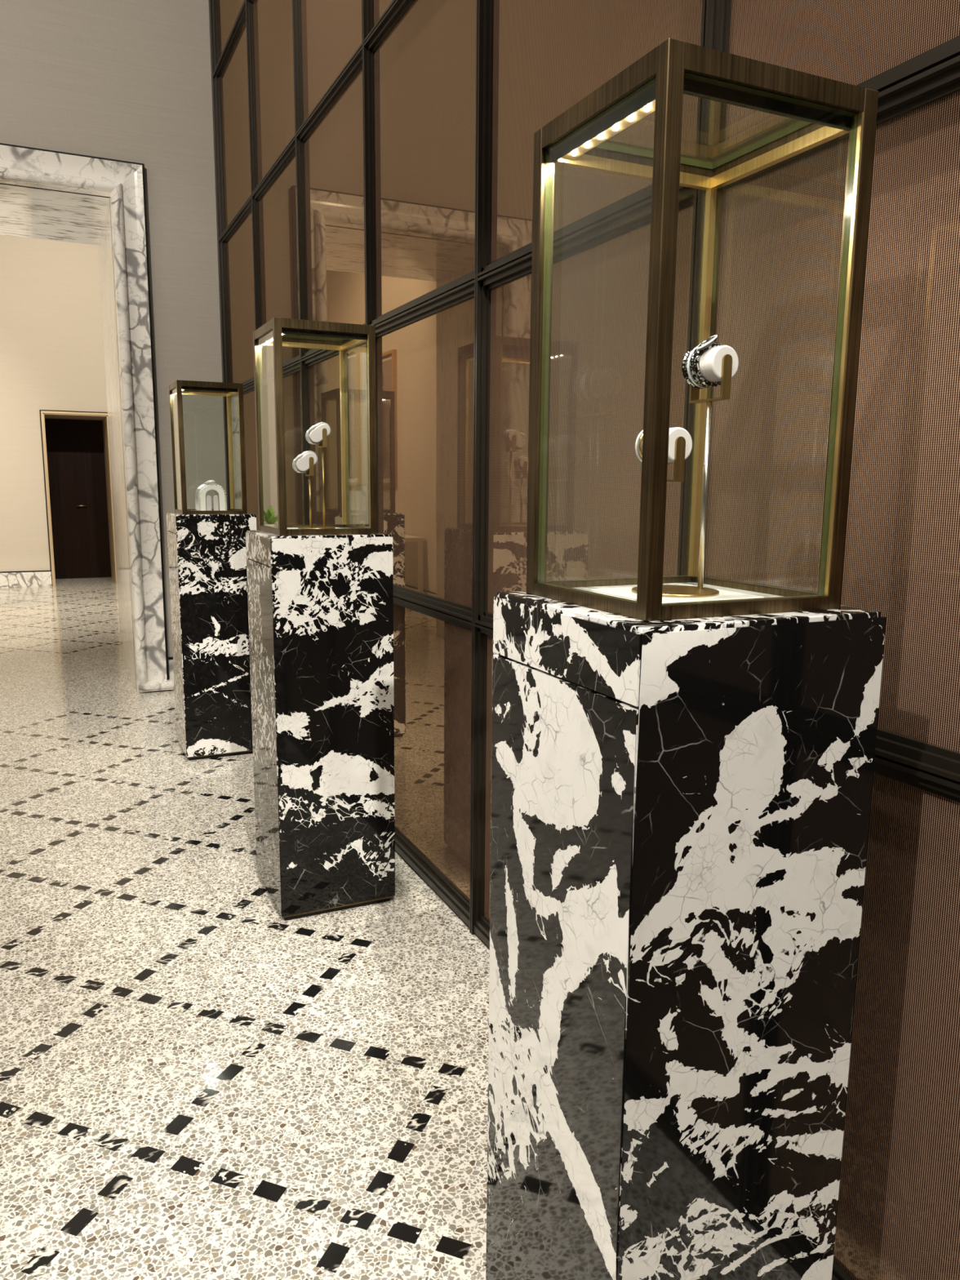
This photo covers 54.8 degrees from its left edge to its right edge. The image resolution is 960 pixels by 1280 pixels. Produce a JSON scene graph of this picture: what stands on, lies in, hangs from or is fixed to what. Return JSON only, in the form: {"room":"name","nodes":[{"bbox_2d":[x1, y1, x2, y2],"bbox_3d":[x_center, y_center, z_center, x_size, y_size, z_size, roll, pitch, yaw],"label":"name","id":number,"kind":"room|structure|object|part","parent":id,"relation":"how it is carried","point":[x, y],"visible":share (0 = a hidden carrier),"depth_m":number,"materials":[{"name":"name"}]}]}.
{"room":"shop","nodes":[
{"label":"shop","id":0,"kind":"room"},
{"bbox_2d":[0,235,107,571],"bbox_3d":[-4.753,-2.922,11.360,4.150,4.400,0.950,-4,11,-25],"label":"wall","id":1,"kind":"structure","parent":0,"point":[52,353],"depth_m":10.68,"materials":[{"name":"paint"}]},
{"bbox_2d":[0,570,52,587],"bbox_3d":[-4.567,-0.772,11.279,3.950,0.190,0.016,-4,11,-25],"label":"baseboard","id":2,"kind":"structure","parent":1,"relation":"attached to","point":[26,578],"depth_m":10.91,"materials":[{"name":"stone"}]},
{"bbox_2d":[39,409,117,586],"bbox_3d":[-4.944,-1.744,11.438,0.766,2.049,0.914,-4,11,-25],"label":"door","id":3,"kind":"structure","parent":1,"relation":"in","point":[77,468],"depth_m":11.78,"materials":[{"name":"wood"}]},
{"bbox_2d":[0,0,226,670],"bbox_3d":[-4.474,-1.907,4.750,6.300,4.600,1.185,-4,11,-25],"label":"wall","id":4,"kind":"structure","parent":0,"point":[122,80],"depth_m":5.18,"materials":[{"name":"paint"}]},
{"bbox_2d":[0,142,173,693],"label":"door frame","id":5,"kind":"structure","parent":4,"relation":"in","point":[45,194],"depth_m":5.36,"materials":[{"name":"stone"}]},
{"bbox_3d":[-1.954,0.274,5.578,0.201,0.046,0.090,-4,11,-25],"label":"foot moulding","id":6,"kind":"part","parent":5,"relation":"part of","materials":[{"name":"stone"}]},
{"bbox_2d":[168,657,174,688],"bbox_3d":[-4.274,0.365,4.549,6.012,0.190,0.045,-4,11,-25],"label":"baseboard","id":7,"kind":"structure","parent":4,"relation":"attached to","point":[170,659],"depth_m":5.65,"materials":[{"name":"stone"}]},
{"bbox_2d":[0,577,489,1279],"bbox_3d":[-3.318,0.545,4.403,7.600,0.101,17.500,-4,11,-25],"label":"floor","id":8,"kind":"structure","parent":0,"point":[198,1082],"depth_m":2.15,"materials":[{"name":"stone"}]},
{"bbox_2d":[166,512,256,760],"bbox_3d":[-1.236,-0.033,4.320,0.345,1.106,0.345,-4,11,-25],"label":"pedestal","id":9,"kind":"object","parent":8,"relation":"on","point":[207,553],"visible":0.91,"depth_m":4.16,"materials":[{"name":"black stone"}]},
{"bbox_3d":[-1.380,-0.525,4.167,0.018,0.076,0.341,-4,11,-25],"label":"panel","id":10,"kind":"part","parent":9,"relation":"part of","materials":[{"name":"stone"}]},
{"bbox_3d":[-1.385,0.009,4.257,0.018,1.001,0.341,-4,11,-25],"label":"access panel","id":11,"kind":"part","parent":9,"relation":"part of","materials":[{"name":"stone"}]},
{"bbox_2d":[168,379,247,514],"bbox_3d":[-1.230,-0.860,4.184,0.279,0.570,0.275,-4,11,-25],"label":"display case","id":12,"kind":"object","parent":9,"relation":"on","point":[178,388],"visible":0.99,"depth_m":4.12,"materials":[{"name":"gold metal"}]},
{"bbox_3d":[-1.401,-0.872,4.244,0.020,0.570,0.020,-4,11,-25],"label":"corner post","id":13,"kind":"part","parent":12,"relation":"part of","materials":[{"name":"gold metal"}]},
{"bbox_3d":[-1.345,-1.121,4.085,0.020,0.024,0.235,-4,11,-25],"label":"rail","id":14,"kind":"part","parent":12,"relation":"part of","materials":[{"name":"brown wood"}]},
{"bbox_3d":[-1.346,-0.848,4.131,0.010,0.529,0.234,-4,11,-25],"label":"glass pane","id":15,"kind":"part","parent":12,"relation":"part of","materials":[{"name":"clear glass"}]},
{"bbox_3d":[-1.349,-0.579,4.176,0.020,0.016,0.235,-4,11,-25],"label":"rail","id":16,"kind":"part","parent":12,"relation":"part of","materials":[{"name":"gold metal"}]},
{"bbox_3d":[-1.293,-0.832,4.016,0.020,0.570,0.020,-4,11,-25],"label":"corner post","id":17,"kind":"part","parent":12,"relation":"part of","materials":[{"name":"gold metal"}]},
{"bbox_3d":[-1.281,-1.149,4.253,0.239,0.024,0.020,-4,11,-25],"label":"rail","id":18,"kind":"part","parent":12,"relation":"part of","materials":[{"name":"gold metal"}]},
{"bbox_3d":[-1.173,-1.109,4.025,0.239,0.024,0.020,-4,11,-25],"label":"rail","id":19,"kind":"part","parent":12,"relation":"part of","materials":[{"name":"brown wood"}]},
{"bbox_2d":[199,484,226,510],"bbox_3d":[-1.227,-0.649,4.222,0.112,0.120,0.104,-4,11,-25],"label":"display","id":20,"kind":"object","parent":12,"relation":"in","point":[219,500],"visible":0.7,"depth_m":4.18,"materials":[{"name":"white paint"}]},
{"bbox_2d":[195,480,226,510],"bbox_3d":[-1.222,-0.657,4.209,0.129,0.137,0.102,-4,11,-25],"label":"necklace","id":21,"kind":"object","parent":20,"relation":"on","point":[209,482],"visible":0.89,"depth_m":4.18,"materials":[{"name":"white metal"}]},
{"bbox_3d":[-1.176,-0.836,4.072,0.238,0.529,0.010,-4,11,-25],"label":"glass pane","id":22,"kind":"part","parent":12,"relation":"part of","materials":[{"name":"clear glass"}]},
{"bbox_3d":[-1.178,-0.567,4.117,0.239,0.016,0.020,-4,11,-25],"label":"rail","id":23,"kind":"part","parent":12,"relation":"part of","materials":[{"name":"gold metal"}]},
{"bbox_3d":[-1.166,-0.888,4.353,0.020,0.570,0.020,-4,11,-25],"label":"corner post","id":24,"kind":"part","parent":12,"relation":"part of","materials":[{"name":"gold metal"}]},
{"bbox_3d":[-1.113,-0.864,4.239,0.010,0.529,0.234,-4,11,-25],"label":"glass pane","id":25,"kind":"part","parent":12,"relation":"part of","materials":[{"name":"clear glass"}]},
{"bbox_3d":[-1.058,-0.848,4.125,0.020,0.570,0.020,-4,11,-25],"label":"corner post","id":26,"kind":"part","parent":12,"relation":"part of","materials":[{"name":"gold metal"}]},
{"bbox_2d":[245,529,395,920],"bbox_3d":[-0.481,0.231,2.793,0.345,1.106,0.345,-4,11,-25],"label":"pedestal","id":27,"kind":"object","parent":8,"relation":"on","point":[321,606],"visible":1,"depth_m":2.64,"materials":[{"name":"black stone"}]},
{"bbox_3d":[-0.624,-0.261,2.640,0.018,0.076,0.341,-4,11,-25],"label":"panel","id":28,"kind":"part","parent":27,"relation":"part of","materials":[{"name":"stone"}]},
{"bbox_3d":[-0.629,0.274,2.730,0.018,1.001,0.341,-4,11,-25],"label":"access panel","id":29,"kind":"part","parent":27,"relation":"part of","materials":[{"name":"stone"}]},
{"bbox_2d":[253,317,377,535],"bbox_3d":[-0.474,-0.596,2.658,0.279,0.570,0.275,-4,11,-25],"label":"display case","id":30,"kind":"object","parent":27,"relation":"on","point":[278,333],"visible":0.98,"depth_m":2.60,"materials":[{"name":"gold metal"}]},
{"bbox_3d":[-0.646,-0.608,2.718,0.020,0.570,0.020,-4,11,-25],"label":"corner post","id":31,"kind":"part","parent":30,"relation":"part of","materials":[{"name":"gold metal"}]},
{"bbox_3d":[-0.589,-0.857,2.558,0.020,0.024,0.235,-4,11,-25],"label":"rail","id":32,"kind":"part","parent":30,"relation":"part of","materials":[{"name":"gold metal"}]},
{"bbox_3d":[-0.591,-0.584,2.605,0.010,0.529,0.234,-4,11,-25],"label":"glass pane","id":33,"kind":"part","parent":30,"relation":"part of","materials":[{"name":"clear glass"}]},
{"bbox_3d":[-0.594,-0.315,2.650,0.020,0.016,0.235,-4,11,-25],"label":"rail","id":34,"kind":"part","parent":30,"relation":"part of","materials":[{"name":"gold metal"}]},
{"bbox_3d":[-0.538,-0.568,2.490,0.020,0.570,0.020,-4,11,-25],"label":"corner post","id":35,"kind":"part","parent":30,"relation":"part of","materials":[{"name":"gold metal"}]},
{"bbox_3d":[-0.528,-0.611,2.771,0.238,0.529,0.010,-4,11,-25],"label":"glass pane","id":36,"kind":"part","parent":30,"relation":"part of","materials":[{"name":"clear glass"}]},
{"bbox_3d":[-0.531,-0.342,2.818,0.239,0.016,0.020,-4,11,-25],"label":"rail","id":37,"kind":"part","parent":30,"relation":"part of","materials":[{"name":"gold metal"}]},
{"bbox_3d":[-0.526,-0.885,2.726,0.239,0.024,0.020,-4,11,-25],"label":"rail","id":38,"kind":"part","parent":30,"relation":"part of","materials":[{"name":"gold metal"}]},
{"bbox_3d":[-0.477,-0.324,2.704,0.155,0.003,0.151,-4,11,-25],"label":"inset plate","id":39,"kind":"part","parent":30,"relation":"part of","materials":[{"name":"white paint"}]},
{"bbox_3d":[-0.472,-0.869,2.612,0.235,0.008,0.231,-4,11,-25],"label":"glass pane","id":40,"kind":"part","parent":30,"relation":"part of","materials":[{"name":"clear glass"}]},
{"bbox_2d":[297,428,335,528],"bbox_3d":[-0.475,-0.466,2.680,0.108,0.285,0.108,-4,11,-25],"label":"stand","id":41,"kind":"object","parent":30,"relation":"on","point":[323,444],"visible":0.84,"depth_m":2.67,"materials":[{"name":"gold metal"}]},
{"bbox_2d":[295,452,317,471],"bbox_3d":[-0.500,-0.509,2.649,0.061,0.054,0.040,-4,11,-25],"label":"cushion","id":42,"kind":"object","parent":41,"relation":"on","point":[302,464],"visible":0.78,"depth_m":2.63,"materials":[{"name":"fabric"}]},
{"bbox_2d":[292,450,318,472],"bbox_3d":[-0.498,-0.509,2.647,0.070,0.063,0.036,-4,11,-25],"label":"bracelet","id":43,"kind":"object","parent":42,"relation":"on","point":[299,456],"visible":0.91,"depth_m":2.64,"materials":[{"name":"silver metal"}]},
{"bbox_3d":[-0.490,-0.399,2.673,0.007,0.147,0.007,6,11,31],"label":"stem","id":44,"kind":"part","parent":41,"relation":"part of","materials":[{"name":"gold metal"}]},
{"bbox_3d":[-0.480,-0.496,2.637,0.013,0.050,0.003,-4,11,-25],"label":"fork plate","id":45,"kind":"part","parent":41,"relation":"part of","materials":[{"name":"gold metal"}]},
{"bbox_2d":[308,423,330,442],"bbox_3d":[-0.463,-0.592,2.653,0.061,0.054,0.040,-4,11,-25],"label":"cushion","id":46,"kind":"object","parent":41,"relation":"on","point":[315,435],"visible":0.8,"depth_m":2.63,"materials":[{"name":"fabric"}]},
{"bbox_2d":[305,422,331,444],"bbox_3d":[-0.462,-0.591,2.650,0.070,0.063,0.036,-4,11,-25],"label":"bracelet","id":47,"kind":"object","parent":46,"relation":"on","point":[313,427],"visible":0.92,"depth_m":2.64,"materials":[{"name":"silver metal"}]},
{"bbox_3d":[-0.453,-0.442,2.683,0.007,0.229,0.007,2,10,9],"label":"stem","id":48,"kind":"part","parent":41,"relation":"part of","materials":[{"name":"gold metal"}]},
{"bbox_3d":[-0.443,-0.578,2.640,0.013,0.050,0.003,-4,11,-25],"label":"fork plate","id":49,"kind":"part","parent":41,"relation":"part of","materials":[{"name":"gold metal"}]},
{"bbox_3d":[-0.418,-0.845,2.498,0.239,0.024,0.020,-4,11,-25],"label":"rail","id":50,"kind":"part","parent":30,"relation":"part of","materials":[{"name":"brown wood"}]},
{"bbox_3d":[-0.421,-0.572,2.546,0.238,0.529,0.010,-4,11,-25],"label":"glass pane","id":51,"kind":"part","parent":30,"relation":"part of","materials":[{"name":"clear glass"}]},
{"bbox_3d":[-0.423,-0.303,2.590,0.239,0.016,0.020,-4,11,-25],"label":"rail","id":52,"kind":"part","parent":30,"relation":"part of","materials":[{"name":"gold metal"}]},
{"bbox_3d":[-0.354,-0.873,2.667,0.020,0.024,0.235,-4,11,-25],"label":"rail","id":53,"kind":"part","parent":30,"relation":"part of","materials":[{"name":"gold metal"}]},
{"bbox_3d":[-0.411,-0.624,2.826,0.020,0.570,0.020,-4,11,-25],"label":"corner post","id":54,"kind":"part","parent":30,"relation":"part of","materials":[{"name":"gold metal"}]},
{"bbox_3d":[-0.359,-0.331,2.758,0.020,0.016,0.235,-4,11,-25],"label":"rail","id":55,"kind":"part","parent":30,"relation":"part of","materials":[{"name":"gold metal"}]},
{"bbox_3d":[-0.358,-0.600,2.712,0.010,0.529,0.234,-4,11,-25],"label":"glass pane","id":56,"kind":"part","parent":30,"relation":"part of","materials":[{"name":"clear glass"}]},
{"bbox_3d":[-0.303,-0.584,2.598,0.020,0.570,0.020,-4,11,-25],"label":"corner post","id":57,"kind":"part","parent":30,"relation":"part of","materials":[{"name":"gold metal"}]},
{"bbox_2d":[485,591,886,1279],"bbox_3d":[0.242,0.496,1.258,0.345,1.106,0.345,-4,11,-25],"label":"pedestal","id":58,"kind":"object","parent":8,"relation":"on","point":[681,808],"visible":0.99,"depth_m":1.09,"materials":[{"name":"black stone"}]},
{"bbox_3d":[0.173,0.464,1.403,0.343,1.080,0.018,-4,11,-25],"label":"panel","id":59,"kind":"part","parent":58,"relation":"part of","materials":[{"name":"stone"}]},
{"bbox_3d":[0.093,0.539,1.195,0.018,1.001,0.341,-4,11,-25],"label":"access panel","id":60,"kind":"part","parent":58,"relation":"part of","materials":[{"name":"stone"}]},
{"bbox_3d":[0.098,0.005,1.105,0.018,0.076,0.341,-4,11,-25],"label":"panel","id":61,"kind":"part","parent":58,"relation":"part of","materials":[{"name":"stone"}]},
{"bbox_2d":[526,37,878,621],"bbox_3d":[0.248,-0.331,1.122,0.279,0.570,0.275,-4,11,-25],"label":"display case","id":62,"kind":"object","parent":58,"relation":"on","point":[825,109],"visible":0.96,"depth_m":1.05,"materials":[{"name":"gold metal"}]},
{"bbox_3d":[0.077,-0.342,1.182,0.020,0.570,0.020,-4,11,-25],"label":"corner post","id":63,"kind":"part","parent":62,"relation":"part of","materials":[{"name":"gold metal"}]},
{"bbox_3d":[0.129,-0.049,1.114,0.020,0.016,0.235,-4,11,-25],"label":"rail","id":64,"kind":"part","parent":62,"relation":"part of","materials":[{"name":"gold metal"}]},
{"bbox_3d":[0.132,-0.318,1.069,0.010,0.529,0.234,-4,11,-25],"label":"glass pane","id":65,"kind":"part","parent":62,"relation":"part of","materials":[{"name":"clear glass"}]},
{"bbox_3d":[0.134,-0.592,1.023,0.020,0.024,0.235,-4,11,-25],"label":"rail","id":66,"kind":"part","parent":62,"relation":"part of","materials":[{"name":"gold metal"}]},
{"bbox_3d":[0.192,-0.077,1.282,0.239,0.016,0.020,-4,11,-25],"label":"rail","id":67,"kind":"part","parent":62,"relation":"part of","materials":[{"name":"gold metal"}]},
{"bbox_3d":[0.195,-0.346,1.236,0.238,0.529,0.010,-4,11,-25],"label":"glass pane","id":68,"kind":"part","parent":62,"relation":"part of","materials":[{"name":"clear glass"}]},
{"bbox_3d":[0.197,-0.619,1.191,0.239,0.024,0.020,-4,11,-25],"label":"rail","id":69,"kind":"part","parent":62,"relation":"part of","materials":[{"name":"gold metal"}]},
{"bbox_3d":[0.185,-0.303,0.954,0.020,0.570,0.020,-4,11,-25],"label":"corner post","id":70,"kind":"part","parent":62,"relation":"part of","materials":[{"name":"gold metal"}]},
{"bbox_3d":[0.246,-0.058,1.168,0.155,0.003,0.151,-4,11,-25],"label":"inset plate","id":71,"kind":"part","parent":62,"relation":"part of","materials":[{"name":"white paint"}]},
{"bbox_2d":[631,354,732,597],"bbox_3d":[0.247,-0.202,1.144,0.108,0.288,0.108,-4,11,-25],"label":"stand","id":72,"kind":"object","parent":62,"relation":"on","point":[668,591],"visible":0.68,"depth_m":1.14,"materials":[{"name":"gold metal"}]},
{"bbox_2d":[637,426,692,462],"bbox_3d":[0.223,-0.235,1.122,0.041,0.041,0.062,-4,11,-25],"label":"cushion","id":73,"kind":"object","parent":72,"relation":"on","point":[674,433],"visible":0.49,"depth_m":1.09,"materials":[{"name":"fabric"}]},
{"bbox_2d":[635,430,672,465],"bbox_3d":[0.218,-0.237,1.132,0.049,0.049,0.033,-4,11,-25],"label":"bracelet","id":74,"kind":"object","parent":73,"relation":"on","point":[641,433],"visible":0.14,"depth_m":1.13,"materials":[{"name":"metal"}]},
{"bbox_3d":[0.236,-0.215,1.095,0.013,0.050,0.003,-4,11,-25],"label":"fork plate","id":75,"kind":"part","parent":72,"relation":"part of","materials":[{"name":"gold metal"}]},
{"bbox_3d":[0.270,-0.326,1.163,0.013,0.050,0.003,-4,11,-25],"label":"fork plate","id":76,"kind":"part","parent":72,"relation":"part of","materials":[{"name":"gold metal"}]},
{"bbox_3d":[0.281,-0.180,1.160,0.007,0.232,0.007,6,11,31],"label":"stem","id":77,"kind":"part","parent":72,"relation":"part of","materials":[{"name":"metal"}]},
{"bbox_2d":[698,345,738,382],"bbox_3d":[0.283,-0.336,1.133,0.041,0.041,0.056,-4,11,-25],"label":"cushion","id":78,"kind":"object","parent":72,"relation":"on","point":[710,361],"visible":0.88,"depth_m":1.11,"materials":[{"name":"fabric"}]},
{"bbox_2d":[681,334,723,388],"bbox_3d":[0.281,-0.340,1.136,0.054,0.060,0.046,-4,11,-25],"label":"watch","id":79,"kind":"object","parent":78,"relation":"on","point":[691,371],"visible":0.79,"depth_m":1.13,"materials":[{"name":"silver metal"}]},
{"bbox_3d":[0.295,-0.316,1.109,0.013,0.050,0.003,-4,11,-25],"label":"fork plate","id":80,"kind":"part","parent":72,"relation":"part of","materials":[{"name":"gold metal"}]},
{"bbox_3d":[0.251,-0.604,1.076,0.235,0.008,0.231,-4,11,-25],"label":"glass pane","id":81,"kind":"part","parent":62,"relation":"part of","materials":[{"name":"clear glass"}]},
{"bbox_3d":[0.312,-0.358,1.291,0.020,0.570,0.020,-4,11,-25],"label":"corner post","id":82,"kind":"part","parent":62,"relation":"part of","materials":[{"name":"gold metal"}]},
{"bbox_3d":[0.300,-0.038,1.055,0.239,0.016,0.020,-4,11,-25],"label":"rail","id":83,"kind":"part","parent":62,"relation":"part of","materials":[{"name":"gold metal"}]},
{"bbox_3d":[0.363,-0.065,1.223,0.020,0.016,0.235,-4,11,-25],"label":"rail","id":84,"kind":"part","parent":62,"relation":"part of","materials":[{"name":"gold metal"}]},
{"bbox_3d":[0.365,-0.334,1.177,0.010,0.529,0.234,-4,11,-25],"label":"glass pane","id":85,"kind":"part","parent":62,"relation":"part of","materials":[{"name":"clear glass"}]},
{"bbox_3d":[0.302,-0.307,1.010,0.238,0.529,0.010,-4,11,-25],"label":"glass pane","id":86,"kind":"part","parent":62,"relation":"part of","materials":[{"name":"clear glass"}]},
{"bbox_3d":[0.368,-0.608,1.131,0.020,0.024,0.235,-4,11,-25],"label":"rail","id":87,"kind":"part","parent":62,"relation":"part of","materials":[{"name":"gold metal"}]},
{"bbox_3d":[0.305,-0.580,0.963,0.239,0.024,0.020,-4,11,-25],"label":"rail","id":88,"kind":"part","parent":62,"relation":"part of","materials":[{"name":"brown wood"}]},
{"bbox_3d":[0.420,-0.319,1.062,0.020,0.570,0.020,-4,11,-25],"label":"corner post","id":89,"kind":"part","parent":62,"relation":"part of","materials":[{"name":"gold metal"}]},
{"bbox_3d":[0.312,0.515,1.111,0.343,1.080,0.018,-4,11,-25],"label":"panel","id":90,"kind":"part","parent":58,"relation":"part of","materials":[{"name":"stone"}]},
{"bbox_2d":[208,0,959,1279],"bbox_3d":[0.520,-1.285,1.331,0.184,4.600,9.335,-4,11,-25],"label":"wall","id":91,"kind":"structure","parent":0,"point":[374,159],"depth_m":1.85,"materials":[{"name":"glass"}]},
{"bbox_3d":[-1.266,-3.535,4.719,0.008,0.864,0.892,-4,11,-25],"label":"panel","id":92,"kind":"part","parent":91,"relation":"part of","materials":[{"name":"brown glass"}]},
{"bbox_3d":[-1.274,-2.674,4.864,0.008,0.866,0.892,-4,11,-25],"label":"panel","id":93,"kind":"part","parent":91,"relation":"part of","materials":[{"name":"brown glass"}]},
{"bbox_3d":[-1.282,-1.813,5.009,0.008,0.864,0.892,-4,11,-25],"label":"panel","id":94,"kind":"part","parent":91,"relation":"part of","materials":[{"name":"brown glass"}]},
{"bbox_3d":[-1.290,-0.953,5.154,0.008,0.864,0.892,-4,11,-25],"label":"panel","id":95,"kind":"part","parent":91,"relation":"part of","materials":[{"name":"glass"}]},
{"bbox_3d":[-0.898,-2.537,4.070,0.008,0.866,0.870,-4,11,-25],"label":"panel","id":96,"kind":"part","parent":91,"relation":"part of","materials":[{"name":"brown glass"}]},
{"bbox_3d":[-0.906,-1.676,4.215,0.008,0.864,0.870,-4,11,-25],"label":"panel","id":97,"kind":"part","parent":91,"relation":"part of","materials":[{"name":"brown glass"}]},
{"bbox_3d":[-0.914,-0.816,4.361,0.008,0.864,0.870,-4,11,-25],"label":"panel","id":98,"kind":"part","parent":91,"relation":"part of","materials":[{"name":"brown glass"}]},
{"bbox_3d":[-0.527,-2.401,3.287,0.008,0.866,0.870,-4,11,-25],"label":"panel","id":99,"kind":"part","parent":91,"relation":"part of","materials":[{"name":"brown glass"}]},
{"bbox_3d":[-0.535,-1.540,3.432,0.008,0.864,0.870,-4,11,-25],"label":"panel","id":100,"kind":"part","parent":91,"relation":"part of","materials":[{"name":"brown glass"}]},
{"bbox_3d":[-0.543,-0.680,3.577,0.008,0.864,0.870,-4,11,-25],"label":"panel","id":101,"kind":"part","parent":91,"relation":"part of","materials":[{"name":"brown glass"}]},
{"bbox_3d":[-0.157,-2.266,2.503,0.008,0.866,0.870,-4,11,-25],"label":"panel","id":102,"kind":"part","parent":91,"relation":"part of","materials":[{"name":"brown glass"}]},
{"bbox_3d":[-0.164,-1.405,2.648,0.008,0.864,0.870,-4,11,-25],"label":"panel","id":103,"kind":"part","parent":91,"relation":"part of","materials":[{"name":"brown glass"}]},
{"bbox_3d":[-0.172,-0.545,2.793,0.008,0.864,0.870,-4,11,-25],"label":"panel","id":104,"kind":"part","parent":91,"relation":"part of","materials":[{"name":"glass"}]},
{"bbox_3d":[-0.180,0.301,2.936,0.008,0.837,0.870,-4,11,-25],"label":"panel","id":105,"kind":"part","parent":91,"relation":"part of","materials":[{"name":"brown glass"}]},
{"bbox_3d":[0.191,0.437,2.152,0.008,0.837,0.870,-4,11,-25],"label":"panel","id":106,"kind":"part","parent":91,"relation":"part of","materials":[{"name":"brown metal"}]},
{"bbox_3d":[0.199,-0.410,2.010,0.008,0.864,0.870,-4,11,-25],"label":"panel","id":107,"kind":"part","parent":91,"relation":"part of","materials":[{"name":"glass"}]},
{"bbox_3d":[0.207,-1.269,1.865,0.008,0.864,0.870,-4,11,-25],"label":"panel","id":108,"kind":"part","parent":91,"relation":"part of","materials":[{"name":"brown glass"}]},
{"bbox_3d":[-0.174,0.733,2.975,0.042,0.062,6.434,-4,11,-25],"label":"rail","id":109,"kind":"part","parent":91,"relation":"part of","materials":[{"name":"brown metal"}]},
{"bbox_3d":[0.570,-0.274,1.226,0.008,0.864,0.870,-4,11,-25],"label":"panel","id":110,"kind":"part","parent":91,"relation":"part of","materials":[{"name":"glass"}]},
{"bbox_3d":[0.578,-1.134,1.081,0.008,0.864,0.870,-4,11,-25],"label":"panel","id":111,"kind":"part","parent":91,"relation":"part of","materials":[{"name":"brown metal"}]},
{"bbox_3d":[0.562,0.572,1.369,0.008,0.837,0.870,-4,11,-25],"label":"panel","id":112,"kind":"part","parent":91,"relation":"part of","materials":[{"name":"brown metal"}]}
]}

